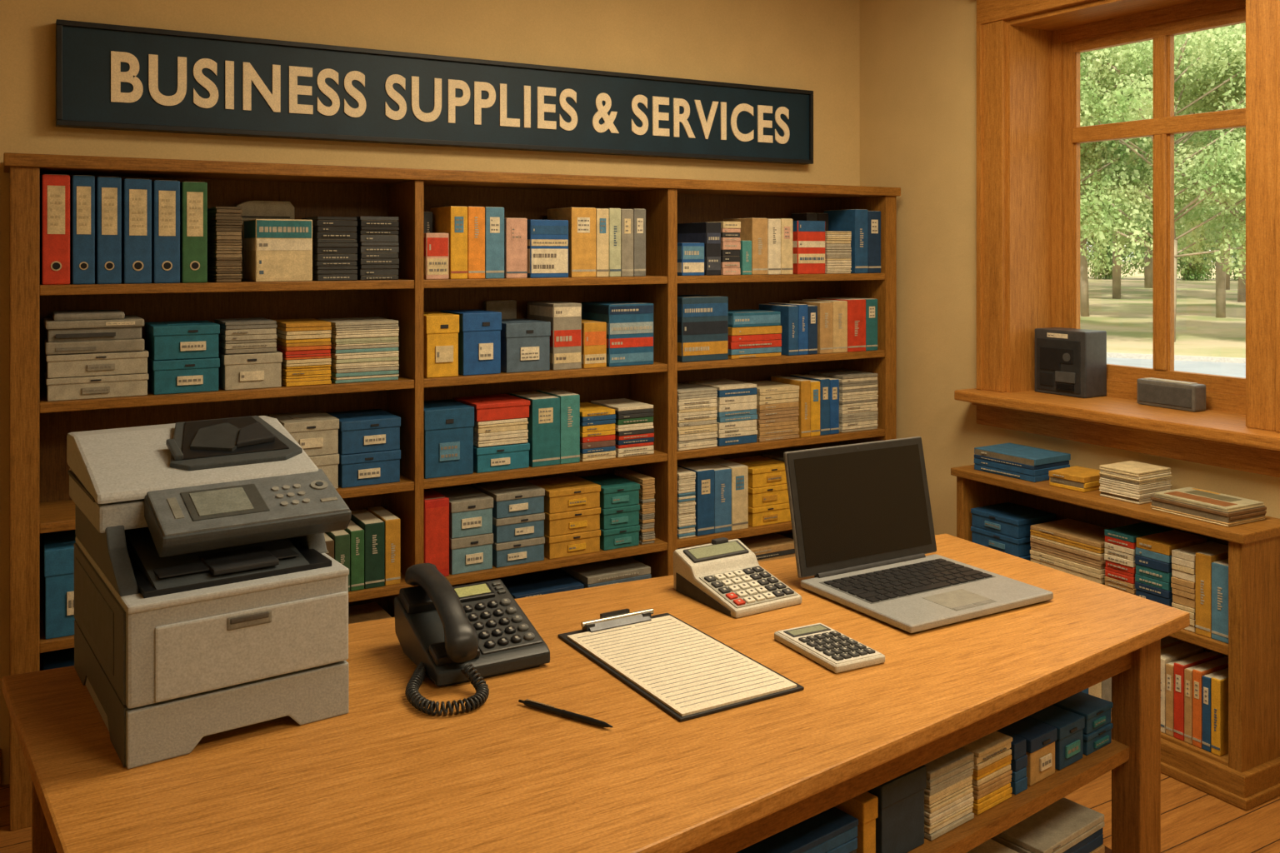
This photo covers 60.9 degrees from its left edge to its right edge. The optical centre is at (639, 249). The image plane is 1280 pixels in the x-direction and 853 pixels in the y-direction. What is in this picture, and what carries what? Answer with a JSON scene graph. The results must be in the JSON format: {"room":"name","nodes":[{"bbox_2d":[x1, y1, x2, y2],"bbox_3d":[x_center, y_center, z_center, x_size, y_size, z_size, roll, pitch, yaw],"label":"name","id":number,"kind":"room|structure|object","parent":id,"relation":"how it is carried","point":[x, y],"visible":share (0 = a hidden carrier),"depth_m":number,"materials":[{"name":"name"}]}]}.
{"room":"stationery shop","nodes":[
{"label":"stationery shop","id":0,"kind":"room"},
{"bbox_2d":[0,0,859,785],"bbox_3d":[-1.044,0.124,3.771,5.215,3.100,0.150,0,0,-30],"label":"wall","id":1,"kind":"structure","parent":0,"point":[811,45],"depth_m":3.93,"materials":[{"name":"paint"}]},
{"bbox_2d":[55,19,813,164],"bbox_3d":[-0.505,-0.525,3.964,2.860,0.313,0.061,0,0,-30],"label":"wall sign","id":2,"kind":"object","parent":1,"relation":"attached to","point":[109,77],"visible":1,"depth_m":3.75,"materials":[{"name":"paint"}]},
{"bbox_2d":[0,770,1279,852],"bbox_3d":[0.271,1.674,1.380,5.365,0.201,5.606,0,0,-30],"label":"floor","id":3,"kind":"structure","parent":0,"point":[1193,821],"depth_m":2.99,"materials":[{"name":"brown wood"}]},
{"bbox_2d":[3,152,900,831],"bbox_3d":[-0.385,0.656,3.883,3.255,1.836,0.312,0,0,-30],"label":"bookcase","id":4,"kind":"object","parent":3,"relation":"on","point":[40,501],"visible":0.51,"depth_m":3.64,"materials":[{"name":"brown wood"}]},
{"bbox_2d":[40,174,69,284],"bbox_3d":[-1.673,-0.057,3.111,0.068,0.306,0.225,0,0,-30],"label":"ring binder","id":5,"kind":"object","parent":4,"relation":"in","point":[54,189],"visible":1,"depth_m":3.02,"materials":[{"name":"paint"}]},
{"bbox_2d":[41,530,75,639],"bbox_3d":[-1.613,0.954,3.145,0.196,0.247,0.222,0,0,-30],"label":"storage box","id":6,"kind":"object","parent":4,"relation":"in","point":[57,548],"visible":0.37,"depth_m":3.03,"materials":[{"name":"cardboard"}]},
{"bbox_2d":[70,175,94,284],"bbox_3d":[-1.614,-0.057,3.145,0.056,0.306,0.225,0,0,-30],"label":"ring binder","id":7,"kind":"object","parent":4,"relation":"in","point":[82,187],"visible":0.98,"depth_m":3.05,"materials":[{"name":"paint"}]},
{"bbox_2d":[44,349,148,401],"bbox_3d":[-1.582,0.355,3.163,0.259,0.128,0.222,0,0,-30],"label":"storage box","id":8,"kind":"object","parent":4,"relation":"in","point":[114,374],"visible":0.89,"depth_m":3.07,"materials":[{"name":"cardboard"}]},
{"bbox_2d":[43,310,144,354],"bbox_3d":[-1.582,0.234,3.151,0.250,0.112,0.203,0,0,-30],"label":"storage boxes","id":9,"kind":"object","parent":8,"relation":"on","point":[87,331],"visible":1,"depth_m":3.07,"materials":[{"name":"cardboard"}]},
{"bbox_2d":[95,176,121,284],"bbox_3d":[-1.558,-0.056,3.178,0.062,0.304,0.225,0,0,-30],"label":"ring binder","id":10,"kind":"object","parent":4,"relation":"in","point":[107,189],"visible":0.93,"depth_m":3.08,"materials":[{"name":"paint"}]},
{"bbox_2d":[121,178,151,284],"bbox_3d":[-1.494,-0.054,3.215,0.072,0.301,0.225,0,0,-30],"label":"ring binder","id":11,"kind":"object","parent":4,"relation":"in","point":[136,193],"visible":0.92,"depth_m":3.12,"materials":[{"name":"paint"}]},
{"bbox_2d":[151,180,179,283],"bbox_3d":[-1.428,-0.053,3.254,0.070,0.299,0.225,0,0,-30],"label":"ring binder","id":12,"kind":"object","parent":4,"relation":"in","point":[165,194],"visible":0.95,"depth_m":3.16,"materials":[{"name":"paint"}]},
{"bbox_2d":[145,320,219,394],"bbox_3d":[-1.381,0.320,3.281,0.182,0.199,0.222,0,0,-30],"label":"storage box","id":13,"kind":"object","parent":4,"relation":"in","point":[182,357],"visible":0.89,"depth_m":3.19,"materials":[{"name":"cardboard"}]},
{"bbox_2d":[180,181,207,283],"bbox_3d":[-1.363,-0.052,3.292,0.069,0.297,0.225,0,0,-30],"label":"ring binder","id":14,"kind":"object","parent":4,"relation":"in","point":[193,195],"visible":0.94,"depth_m":3.20,"materials":[{"name":"paint"}]},
{"bbox_2d":[207,206,242,282],"bbox_3d":[-1.281,-0.016,3.341,0.076,0.225,0.220,0,0,-30],"label":"paper stack","id":15,"kind":"object","parent":4,"relation":"in","point":[224,227],"visible":0.85,"depth_m":3.25,"materials":[{"name":"paper"}]},
{"bbox_2d":[218,350,282,389],"bbox_3d":[-1.220,0.366,3.376,0.169,0.107,0.222,0,0,-30],"label":"storage box","id":16,"kind":"object","parent":4,"relation":"in","point":[257,370],"visible":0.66,"depth_m":3.28,"materials":[{"name":"cardboard"}]},
{"bbox_2d":[214,317,276,354],"bbox_3d":[-1.220,0.264,3.365,0.150,0.094,0.200,0,0,-30],"label":"paper stack","id":17,"kind":"object","parent":16,"relation":"on","point":[236,336],"visible":0.91,"depth_m":3.29,"materials":[{"name":"paper"}]},
{"bbox_2d":[243,219,312,281],"bbox_3d":[-1.137,0.001,3.413,0.170,0.191,0.202,0,0,-30],"label":"carton","id":18,"kind":"object","parent":4,"relation":"in","point":[275,250],"visible":1,"depth_m":3.33,"materials":[{"name":"cardboard"}]},
{"bbox_2d":[273,318,331,386],"bbox_3d":[-1.079,0.323,3.459,0.139,0.193,0.220,0,0,-30],"label":"paper stack","id":19,"kind":"object","parent":4,"relation":"in","point":[304,344],"visible":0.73,"depth_m":3.37,"materials":[{"name":"paper"}]},
{"bbox_2d":[269,410,339,489],"bbox_3d":[-1.070,0.639,3.463,0.169,0.220,0.222,0,0,-30],"label":"storage box","id":20,"kind":"object","parent":4,"relation":"in","point":[316,432],"visible":0.47,"depth_m":3.39,"materials":[{"name":"cardboard"}]},
{"bbox_2d":[301,216,357,280],"bbox_3d":[-1.002,-0.004,3.504,0.127,0.200,0.221,0,0,-30],"label":"paper stack","id":21,"kind":"object","parent":4,"relation":"in","point":[334,238],"visible":0.88,"depth_m":3.41,"materials":[{"name":"paper"}]},
{"bbox_2d":[318,317,399,383],"bbox_3d":[-0.920,0.324,3.553,0.205,0.191,0.220,0,0,-30],"label":"paper stack","id":22,"kind":"object","parent":4,"relation":"in","point":[362,349],"visible":0.73,"depth_m":3.46,"materials":[{"name":"paper"}]},
{"bbox_2d":[324,506,400,591],"bbox_3d":[-0.957,0.973,3.519,0.311,0.210,0.203,0,0,-30],"label":"books","id":23,"kind":"object","parent":4,"relation":"in","point":[369,547],"visible":0.51,"depth_m":3.47,"materials":[{"name":"paper"}]},
{"bbox_2d":[327,409,400,488],"bbox_3d":[-0.909,0.644,3.558,0.193,0.210,0.222,0,0,-30],"label":"storage box","id":24,"kind":"object","parent":4,"relation":"in","point":[369,452],"visible":0.86,"depth_m":3.47,"materials":[{"name":"cardboard"}]},
{"bbox_2d":[352,216,399,279],"bbox_3d":[-0.885,-0.005,3.572,0.126,0.203,0.220,0,0,-30],"label":"paper stack","id":25,"kind":"object","parent":4,"relation":"in","point":[377,237],"visible":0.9,"depth_m":3.48,"materials":[{"name":"paper"}]},
{"bbox_2d":[423,488,449,576],"bbox_3d":[-0.722,0.949,3.668,0.085,0.258,0.221,0,0,-30],"label":"binder","id":26,"kind":"object","parent":4,"relation":"in","point":[436,506],"visible":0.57,"depth_m":3.58,"materials":[{"name":"paint"}]},
{"bbox_2d":[423,311,459,378],"bbox_3d":[-0.703,0.317,3.679,0.114,0.205,0.222,0,0,-30],"label":"storage box","id":27,"kind":"object","parent":4,"relation":"in","point":[441,330],"visible":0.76,"depth_m":3.58,"materials":[{"name":"cardboard"}]},
{"bbox_2d":[423,399,474,479],"bbox_3d":[-0.683,0.637,3.691,0.173,0.225,0.222,0,0,-30],"label":"storage box","id":28,"kind":"object","parent":4,"relation":"in","point":[448,425],"visible":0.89,"depth_m":3.60,"materials":[{"name":"cardboard"}]},
{"bbox_2d":[434,485,493,574],"bbox_3d":[-0.614,0.957,3.731,0.150,0.241,0.222,0,0,-30],"label":"storage box","id":29,"kind":"object","parent":4,"relation":"in","point":[471,535],"visible":0.79,"depth_m":3.64,"materials":[{"name":"cardboard"}]},
{"bbox_2d":[430,205,504,279],"bbox_3d":[-0.593,-0.024,3.732,0.192,0.242,0.203,0,0,-30],"label":"books","id":30,"kind":"object","parent":4,"relation":"in","point":[476,234],"visible":0.93,"depth_m":3.65,"materials":[{"name":"paper"}]},
{"bbox_2d":[440,309,501,375],"bbox_3d":[-0.583,0.315,3.749,0.140,0.209,0.222,0,0,-30],"label":"storage box","id":31,"kind":"object","parent":4,"relation":"in","point":[479,334],"visible":0.84,"depth_m":3.66,"materials":[{"name":"cardboard"}]},
{"bbox_2d":[473,442,529,473],"bbox_3d":[-0.517,0.707,3.788,0.195,0.085,0.222,0,0,-30],"label":"storage box","id":32,"kind":"object","parent":4,"relation":"in","point":[492,458],"visible":0.62,"depth_m":3.69,"materials":[{"name":"cardboard"}]},
{"bbox_2d":[473,417,528,447],"bbox_3d":[-0.512,0.621,3.780,0.184,0.084,0.200,0,0,-30],"label":"paper stack","id":33,"kind":"object","parent":32,"relation":"on","point":[505,432],"visible":0.71,"depth_m":3.69,"materials":[{"name":"paper"}]},
{"bbox_2d":[454,394,529,421],"bbox_3d":[-0.515,0.547,3.785,0.198,0.059,0.209,0,0,-30],"label":"storage box","id":34,"kind":"object","parent":33,"relation":"on","point":[500,407],"visible":0.85,"depth_m":3.71,"materials":[{"name":"cardboard"}]},
{"bbox_2d":[472,478,544,567],"bbox_3d":[-0.462,0.953,3.821,0.182,0.249,0.222,0,0,-30],"label":"storage box","id":35,"kind":"object","parent":4,"relation":"in","point":[518,515],"visible":0.85,"depth_m":3.73,"materials":[{"name":"cardboard"}]},
{"bbox_2d":[504,217,527,278],"bbox_3d":[-0.471,-0.006,3.804,0.078,0.206,0.203,0,0,-30],"label":"books","id":36,"kind":"object","parent":4,"relation":"in","point":[515,229],"visible":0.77,"depth_m":3.71,"materials":[{"name":"paper"}]},
{"bbox_2d":[500,318,550,373],"bbox_3d":[-0.437,0.334,3.835,0.168,0.170,0.222,0,0,-30],"label":"storage box","id":37,"kind":"object","parent":4,"relation":"in","point":[525,343],"visible":0.8,"depth_m":3.74,"materials":[{"name":"cardboard"}]},
{"bbox_2d":[491,569,584,599],"bbox_3d":[-0.367,1.294,3.877,0.266,0.219,0.221,0,0,-30],"label":"book","id":38,"kind":"object","parent":4,"relation":"in","point":[552,581],"visible":0.09,"depth_m":3.86,"materials":[{"name":"paint"}]},
{"bbox_2d":[509,388,579,467],"bbox_3d":[-0.341,0.630,3.880,0.184,0.239,0.203,0,0,-30],"label":"books","id":39,"kind":"object","parent":4,"relation":"in","point":[553,426],"visible":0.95,"depth_m":3.80,"materials":[{"name":"paint"}]},
{"bbox_2d":[527,220,568,278],"bbox_3d":[-0.369,-0.004,3.875,0.147,0.202,0.222,0,0,-30],"label":"carton","id":40,"kind":"object","parent":4,"relation":"in","point":[547,240],"visible":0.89,"depth_m":3.78,"materials":[{"name":"cardboard"}]},
{"bbox_2d":[527,300,581,369],"bbox_3d":[-0.309,0.304,3.910,0.112,0.232,0.222,0,0,-30],"label":"carton","id":41,"kind":"object","parent":4,"relation":"in","point":[565,318],"visible":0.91,"depth_m":3.82,"materials":[{"name":"cardboard"}]},
{"bbox_2d":[525,475,600,559],"bbox_3d":[-0.281,0.958,3.926,0.204,0.238,0.222,0,0,-30],"label":"storage box","id":42,"kind":"object","parent":4,"relation":"in","point":[572,502],"visible":0.81,"depth_m":3.84,"materials":[{"name":"cardboard"}]},
{"bbox_2d":[547,207,645,277],"bbox_3d":[-0.159,-0.027,3.987,0.304,0.247,0.203,0,0,-30],"label":"books","id":43,"kind":"object","parent":4,"relation":"in","point":[602,242],"visible":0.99,"depth_m":3.90,"materials":[{"name":"paper"}]},
{"bbox_2d":[580,402,615,461],"bbox_3d":[-0.199,0.662,3.975,0.136,0.175,0.221,0,0,-30],"label":"paper stack","id":44,"kind":"object","parent":4,"relation":"in","point":[597,442],"visible":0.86,"depth_m":3.88,"materials":[{"name":"paper"}]},
{"bbox_2d":[560,556,651,588],"bbox_3d":[-0.126,1.284,4.018,0.264,0.239,0.220,0,0,-30],"label":"paper stack","id":45,"kind":"object","parent":4,"relation":"in","point":[626,569],"visible":0.23,"depth_m":3.96,"materials":[{"name":"paper"}]},
{"bbox_2d":[580,474,639,550],"bbox_3d":[-0.119,0.965,4.022,0.151,0.225,0.222,0,0,-30],"label":"storage box","id":46,"kind":"object","parent":4,"relation":"in","point":[619,497],"visible":0.77,"depth_m":3.93,"materials":[{"name":"cardboard"}]},
{"bbox_2d":[580,300,653,366],"bbox_3d":[-0.086,0.308,4.041,0.188,0.224,0.222,0,0,-30],"label":"carton","id":47,"kind":"object","parent":4,"relation":"in","point":[629,324],"visible":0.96,"depth_m":3.95,"materials":[{"name":"cardboard"}]},
{"bbox_2d":[590,398,654,457],"bbox_3d":[-0.067,0.660,4.052,0.151,0.179,0.220,0,0,-30],"label":"paper stack","id":48,"kind":"object","parent":4,"relation":"in","point":[634,430],"visible":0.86,"depth_m":3.96,"materials":[{"name":"paper"}]},
{"bbox_2d":[677,382,717,450],"bbox_3d":[0.165,0.638,4.189,0.176,0.222,0.221,0,0,-30],"label":"paper stack","id":49,"kind":"object","parent":4,"relation":"in","point":[697,409],"visible":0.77,"depth_m":4.10,"materials":[{"name":"paper"}]},
{"bbox_2d":[677,222,720,275],"bbox_3d":[0.225,-0.004,4.223,0.069,0.202,0.222,0,0,-30],"label":"carton","id":50,"kind":"object","parent":4,"relation":"in","point":[707,233],"visible":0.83,"depth_m":4.14,"materials":[{"name":"cardboard"}]},
{"bbox_2d":[677,295,728,362],"bbox_3d":[0.192,0.299,4.204,0.210,0.242,0.222,0,0,-30],"label":"carton","id":51,"kind":"object","parent":4,"relation":"in","point":[702,320],"visible":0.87,"depth_m":4.10,"materials":[{"name":"cardboard"}]},
{"bbox_2d":[677,457,748,536],"bbox_3d":[0.268,0.956,4.237,0.234,0.244,0.203,0,0,-30],"label":"books","id":52,"kind":"object","parent":4,"relation":"in","point":[722,485],"visible":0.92,"depth_m":4.16,"materials":[{"name":"paper"}]},
{"bbox_2d":[688,379,757,446],"bbox_3d":[0.326,0.636,4.283,0.180,0.226,0.221,0,0,-30],"label":"paper stack","id":53,"kind":"object","parent":4,"relation":"in","point":[737,417],"visible":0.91,"depth_m":4.19,"materials":[{"name":"paper"}]},
{"bbox_2d":[728,325,781,359],"bbox_3d":[0.401,0.359,4.327,0.243,0.120,0.220,0,0,-30],"label":"paper stack","id":54,"kind":"object","parent":4,"relation":"in","point":[747,342],"visible":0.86,"depth_m":4.23,"materials":[{"name":"paper"}]},
{"bbox_2d":[723,218,793,274],"bbox_3d":[0.451,-0.014,4.345,0.246,0.221,0.203,0,0,-30],"label":"books","id":55,"kind":"object","parent":4,"relation":"in","point":[766,244],"visible":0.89,"depth_m":4.26,"materials":[{"name":"paper"}]},
{"bbox_2d":[725,455,790,527],"bbox_3d":[0.467,0.964,4.365,0.196,0.227,0.222,0,0,-30],"label":"storage box","id":56,"kind":"object","parent":4,"relation":"in","point":[768,502],"visible":0.69,"depth_m":4.27,"materials":[{"name":"cardboard"}]},
{"bbox_2d":[745,380,799,442],"bbox_3d":[0.496,0.646,4.383,0.197,0.207,0.220,0,0,-30],"label":"paper stack","id":57,"kind":"object","parent":4,"relation":"in","point":[777,413],"visible":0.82,"depth_m":4.29,"materials":[{"name":"paper"}]},
{"bbox_2d":[759,302,817,355],"bbox_3d":[0.602,0.319,4.434,0.146,0.201,0.203,0,0,-30],"label":"books","id":58,"kind":"object","parent":4,"relation":"in","point":[798,322],"visible":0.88,"depth_m":4.35,"materials":[{"name":"paper"}]},
{"bbox_2d":[770,374,839,437],"bbox_3d":[0.678,0.637,4.478,0.196,0.226,0.203,0,0,-30],"label":"books","id":59,"kind":"object","parent":4,"relation":"in","point":[818,399],"visible":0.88,"depth_m":4.40,"materials":[{"name":"paper"}]},
{"bbox_2d":[792,220,824,274],"bbox_3d":[0.634,-0.010,4.463,0.143,0.214,0.222,0,0,-30],"label":"carton","id":60,"kind":"object","parent":4,"relation":"in","point":[808,237],"visible":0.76,"depth_m":4.36,"materials":[{"name":"cardboard"}]},
{"bbox_2d":[789,297,877,354],"bbox_3d":[0.810,0.312,4.556,0.309,0.215,0.203,0,0,-30],"label":"books","id":61,"kind":"object","parent":4,"relation":"in","point":[844,324],"visible":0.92,"depth_m":4.47,"materials":[{"name":"paper"}]},
{"bbox_2d":[809,369,878,432],"bbox_3d":[0.858,0.633,4.595,0.196,0.232,0.221,0,0,-30],"label":"paper stack","id":62,"kind":"object","parent":4,"relation":"in","point":[858,391],"visible":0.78,"depth_m":4.50,"materials":[{"name":"paper"}]},
{"bbox_2d":[824,209,880,273],"bbox_3d":[0.898,-0.036,4.607,0.142,0.265,0.203,0,0,-30],"label":"books","id":63,"kind":"object","parent":4,"relation":"in","point":[864,225],"visible":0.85,"depth_m":4.52,"materials":[{"name":"paper"}]},
{"bbox_2d":[1,534,1189,852],"bbox_3d":[0.101,1.199,2.170,2.369,0.750,1.239,0,0,-30],"label":"work table","id":64,"kind":"object","parent":3,"relation":"on","point":[385,775],"visible":0.73,"depth_m":1.87,"materials":[{"name":"brown wood"}]},
{"bbox_2d":[66,415,351,769],"bbox_3d":[-0.814,0.585,2.048,0.402,0.477,0.548,0,0,-35],"label":"printer","id":65,"kind":"object","parent":64,"relation":"on","point":[209,599],"visible":1,"depth_m":1.89,"materials":[{"name":"paint"}]},
{"bbox_2d":[394,563,549,715],"bbox_3d":[-0.342,0.736,2.134,0.304,0.175,0.392,0,0,-30],"label":"desk phone","id":66,"kind":"object","parent":64,"relation":"on","point":[474,632],"visible":1,"depth_m":2.14,"materials":[{"name":"paint"}]},
{"bbox_2d":[557,608,804,721],"bbox_3d":[0.066,0.806,2.175,0.275,0.034,0.485,0,0,-30],"label":"clipboard","id":67,"kind":"object","parent":64,"relation":"on","point":[682,670],"visible":1,"depth_m":2.14,"materials":[{"name":"paper"}]},
{"bbox_2d":[672,537,801,618],"bbox_3d":[0.228,0.769,2.587,0.196,0.108,0.255,0,0,-32],"label":"calculator","id":68,"kind":"object","parent":64,"relation":"on","point":[723,575],"visible":1,"depth_m":2.57,"materials":[{"name":"paint"}]},
{"bbox_2d":[735,806,858,852],"bbox_3d":[0.180,1.069,2.012,0.239,0.109,0.380,0,0,-38],"label":"storage box","id":69,"kind":"object","parent":64,"relation":"on","point":[833,830],"visible":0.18,"depth_m":1.90,"materials":[{"name":"cardboard"}]},
{"bbox_2d":[774,623,884,673],"bbox_3d":[0.386,0.812,2.233,0.125,0.024,0.215,0,0,-27],"label":"calculator","id":70,"kind":"object","parent":64,"relation":"on","point":[836,652],"visible":1,"depth_m":2.20,"materials":[{"name":"paint"}]},
{"bbox_2d":[835,791,877,852],"bbox_3d":[0.293,1.056,2.115,0.040,0.134,0.399,0,0,-38],"label":"storage box","id":71,"kind":"object","parent":64,"relation":"on","point":[863,807],"visible":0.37,"depth_m":1.96,"materials":[{"name":"paint"}]},
{"bbox_2d":[867,765,926,852],"bbox_3d":[0.362,1.049,2.182,0.130,0.149,0.419,0,0,-38],"label":"storage box","id":72,"kind":"object","parent":64,"relation":"on","point":[900,820],"visible":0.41,"depth_m":2.01,"materials":[{"name":"cardboard"}]},
{"bbox_2d":[783,436,1053,633],"bbox_3d":[0.663,0.662,2.624,0.459,0.323,0.439,0,0,-30],"label":"laptop","id":73,"kind":"object","parent":64,"relation":"on","point":[861,513],"visible":1,"depth_m":2.71,"materials":[{"name":"paint"}]},
{"bbox_2d":[924,748,974,840],"bbox_3d":[0.483,1.059,2.264,0.140,0.129,0.399,0,0,-38],"label":"paper stack","id":74,"kind":"object","parent":64,"relation":"on","point":[948,798],"visible":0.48,"depth_m":2.10,"materials":[{"name":"paper"}]},
{"bbox_2d":[960,730,1012,814],"bbox_3d":[0.601,1.061,2.343,0.120,0.124,0.380,0,0,-38],"label":"paper stack","id":75,"kind":"object","parent":64,"relation":"on","point":[992,776],"visible":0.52,"depth_m":2.19,"materials":[{"name":"paper"}]},
{"bbox_2d":[1001,716,1056,785],"bbox_3d":[0.740,1.074,2.452,0.100,0.099,0.382,0,0,-38],"label":"storage box","id":76,"kind":"object","parent":64,"relation":"on","point":[1040,737],"visible":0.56,"depth_m":2.31,"materials":[{"name":"cardboard"}]},
{"bbox_2d":[990,797,1104,852],"bbox_3d":[0.840,1.349,2.518,0.249,0.149,0.360,0,0,-38],"label":"paper stack","id":77,"kind":"object","parent":64,"relation":"on","point":[1065,826],"visible":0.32,"depth_m":2.40,"materials":[{"name":"paper"}]},
{"bbox_2d":[1027,705,1084,770],"bbox_3d":[0.834,1.076,2.513,0.100,0.094,0.362,0,0,-38],"label":"storage box","id":78,"kind":"object","parent":64,"relation":"on","point":[1069,726],"visible":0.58,"depth_m":2.38,"materials":[{"name":"cardboard"}]},
{"bbox_2d":[1052,691,1113,755],"bbox_3d":[0.943,1.076,2.561,0.110,0.094,0.302,0,0,-38],"label":"storage box","id":79,"kind":"object","parent":64,"relation":"on","point":[1096,712],"visible":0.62,"depth_m":2.45,"materials":[{"name":"cardboard"}]},
{"bbox_2d":[950,465,1279,810],"bbox_3d":[1.542,1.189,3.603,0.294,0.770,1.115,0,0,-30],"label":"bookcase","id":80,"kind":"object","parent":3,"relation":"on","point":[1247,777],"visible":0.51,"depth_m":3.15,"materials":[{"name":"brown wood"}]},
{"bbox_2d":[970,502,1055,561],"bbox_3d":[1.348,1.041,3.936,0.202,0.194,0.215,0,0,-30],"label":"storage box","id":81,"kind":"object","parent":80,"relation":"in","point":[1004,527],"visible":0.62,"depth_m":3.87,"materials":[{"name":"cardboard"}]},
{"bbox_2d":[974,443,1070,482],"bbox_3d":[1.373,0.764,3.921,0.201,0.079,0.268,0,0,-32],"label":"book stack","id":82,"kind":"object","parent":80,"relation":"on","point":[1011,460],"visible":0.99,"depth_m":3.85,"materials":[{"name":"paper"}]},
{"bbox_2d":[1030,518,1109,584],"bbox_3d":[1.499,1.044,3.679,0.201,0.189,0.280,0,0,-30],"label":"paper stack","id":83,"kind":"object","parent":80,"relation":"in","point":[1072,547],"visible":0.6,"depth_m":3.64,"materials":[{"name":"paper"}]},
{"bbox_2d":[1099,460,1171,504],"bbox_3d":[1.608,0.754,3.535,0.169,0.099,0.149,0,0,-30],"label":"paper stack","id":84,"kind":"object","parent":80,"relation":"on","point":[1132,482],"visible":0.94,"depth_m":3.49,"materials":[{"name":"paper"}]},
{"bbox_2d":[1104,522,1171,595],"bbox_3d":[1.603,1.019,3.502,0.201,0.239,0.105,0,0,-30],"label":"book stack","id":85,"kind":"object","parent":80,"relation":"in","point":[1121,542],"visible":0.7,"depth_m":3.46,"materials":[{"name":"paper"}]},
{"bbox_2d":[1081,636,1228,756],"bbox_3d":[1.538,1.361,3.612,0.203,0.226,0.925,0,0,-30],"label":"books","id":86,"kind":"object","parent":80,"relation":"in","point":[1194,682],"visible":0.27,"depth_m":3.26,"materials":[{"name":"paper"}]},
{"bbox_2d":[1135,530,1206,607],"bbox_3d":[1.661,1.019,3.403,0.200,0.239,0.114,0,0,-30],"label":"book stack","id":87,"kind":"object","parent":80,"relation":"in","point":[1153,576],"visible":0.61,"depth_m":3.36,"materials":[{"name":"paper"}]},
{"bbox_2d":[1170,541,1226,632],"bbox_3d":[1.713,1.024,3.315,0.199,0.229,0.075,0,0,-30],"label":"paper stack","id":88,"kind":"object","parent":80,"relation":"in","point":[1183,560],"visible":0.42,"depth_m":3.27,"materials":[{"name":"paper"}]},
{"bbox_2d":[1150,487,1266,526],"bbox_3d":[1.725,0.778,3.310,0.188,0.051,0.259,0,0,-29],"label":"magazine stack","id":89,"kind":"object","parent":80,"relation":"on","point":[1225,510],"visible":1,"depth_m":3.25,"materials":[{"name":"paper"}]},
{"bbox_2d":[1195,545,1228,644],"bbox_3d":[1.759,1.018,3.236,0.202,0.241,0.103,0,0,-30],"label":"books","id":90,"kind":"object","parent":80,"relation":"in","point":[1212,565],"visible":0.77,"depth_m":3.19,"materials":[{"name":"paper"}]},
{"bbox_2d":[860,0,1279,537],"bbox_3d":[2.456,0.124,2.662,0.300,3.100,5.306,0,0,-30],"label":"wall","id":91,"kind":"structure","parent":0,"point":[918,57],"depth_m":4.48,"materials":[{"name":"paint"}]},
{"bbox_2d":[954,388,1279,477],"bbox_3d":[1.726,0.612,3.778,0.420,0.135,1.290,0,0,-30],"label":"sill","id":92,"kind":"structure","parent":91,"relation":"attached to","point":[1212,437],"depth_m":3.63,"materials":[{"name":"brown wood"}]},
{"bbox_2d":[1035,327,1106,398],"bbox_3d":[1.619,0.422,4.104,0.136,0.243,0.225,0,0,-32],"label":"speaker","id":93,"kind":"object","parent":92,"relation":"on","point":[1069,362],"visible":1,"depth_m":4.03},
{"bbox_2d":[1136,377,1205,411],"bbox_3d":[1.829,0.497,3.753,0.067,0.093,0.225,0,0,-28],"label":"speaker","id":94,"kind":"object","parent":92,"relation":"on","point":[1172,394],"visible":1,"depth_m":3.71,"materials":[{"name":"paint"}]},
{"bbox_2d":[976,0,1279,432],"bbox_3d":[1.733,-0.251,3.805,0.360,1.590,1.270,0,0,-30],"label":"window frame","id":95,"kind":"structure","parent":91,"relation":"attached to","point":[1014,37],"depth_m":4.15,"materials":[{"name":"brown wood"}]},
{"bbox_2d":[1051,0,1245,414],"bbox_3d":[1.869,-0.156,3.885,0.067,1.400,0.910,0,0,-30],"label":"window","id":96,"kind":"structure","parent":91,"relation":"in","point":[1223,393],"depth_m":3.92,"materials":[{"name":"brown wood"}]},
{"label":"outside","id":97,"kind":"structure","parent":0,"visible":0},
{"bbox_2d":[1080,260,1245,358],"bbox_3d":[50.355,1.949,75.919,156.300,0.250,240.000,0,0,-30],"label":"ground","id":98,"kind":"structure","parent":97,"point":[1127,321],"depth_m":29.23,"materials":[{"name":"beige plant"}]},
{"bbox_2d":[1080,40,1152,234],"bbox_3d":[7.724,-2.021,23.548,5.123,7.710,5.704,0,0,-15],"label":"leafy tree","id":99,"kind":"object","parent":98,"relation":"on","point":[1082,146],"visible":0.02,"depth_m":21.98,"materials":[{"name":"green plant"}]},
{"bbox_2d":[1080,35,1228,316],"bbox_3d":[12.212,-2.680,29.385,7.567,9.036,5.849,0,0,35],"label":"leafy tree","id":100,"kind":"object","parent":98,"relation":"on","point":[1084,297],"visible":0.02,"depth_m":29.04,"materials":[{"name":"green plant"}]},
{"bbox_2d":[1080,23,1245,342],"bbox_3d":[10.268,-1.704,21.847,5.930,7.082,4.584,0,0,-10],"label":"leafy tree","id":101,"kind":"object","parent":98,"relation":"on","point":[1229,167],"visible":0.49,"depth_m":21.16,"materials":[{"name":"green plant"}]},
{"bbox_2d":[1144,22,1245,261],"bbox_3d":[12.629,-1.521,22.200,4.278,6.711,4.184,0,0,25],"label":"leafy tree","id":102,"kind":"object","parent":98,"relation":"on","point":[1237,37],"visible":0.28,"depth_m":21.76,"materials":[{"name":"green plant"}]},
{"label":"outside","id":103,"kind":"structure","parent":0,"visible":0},
{"bbox_2d":[1106,352,1245,378],"bbox_3d":[7.431,1.778,16.186,18.000,0.089,4.400,0,0,28],"label":"road","id":104,"kind":"structure","parent":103,"point":[1229,367],"depth_m":17.31,"materials":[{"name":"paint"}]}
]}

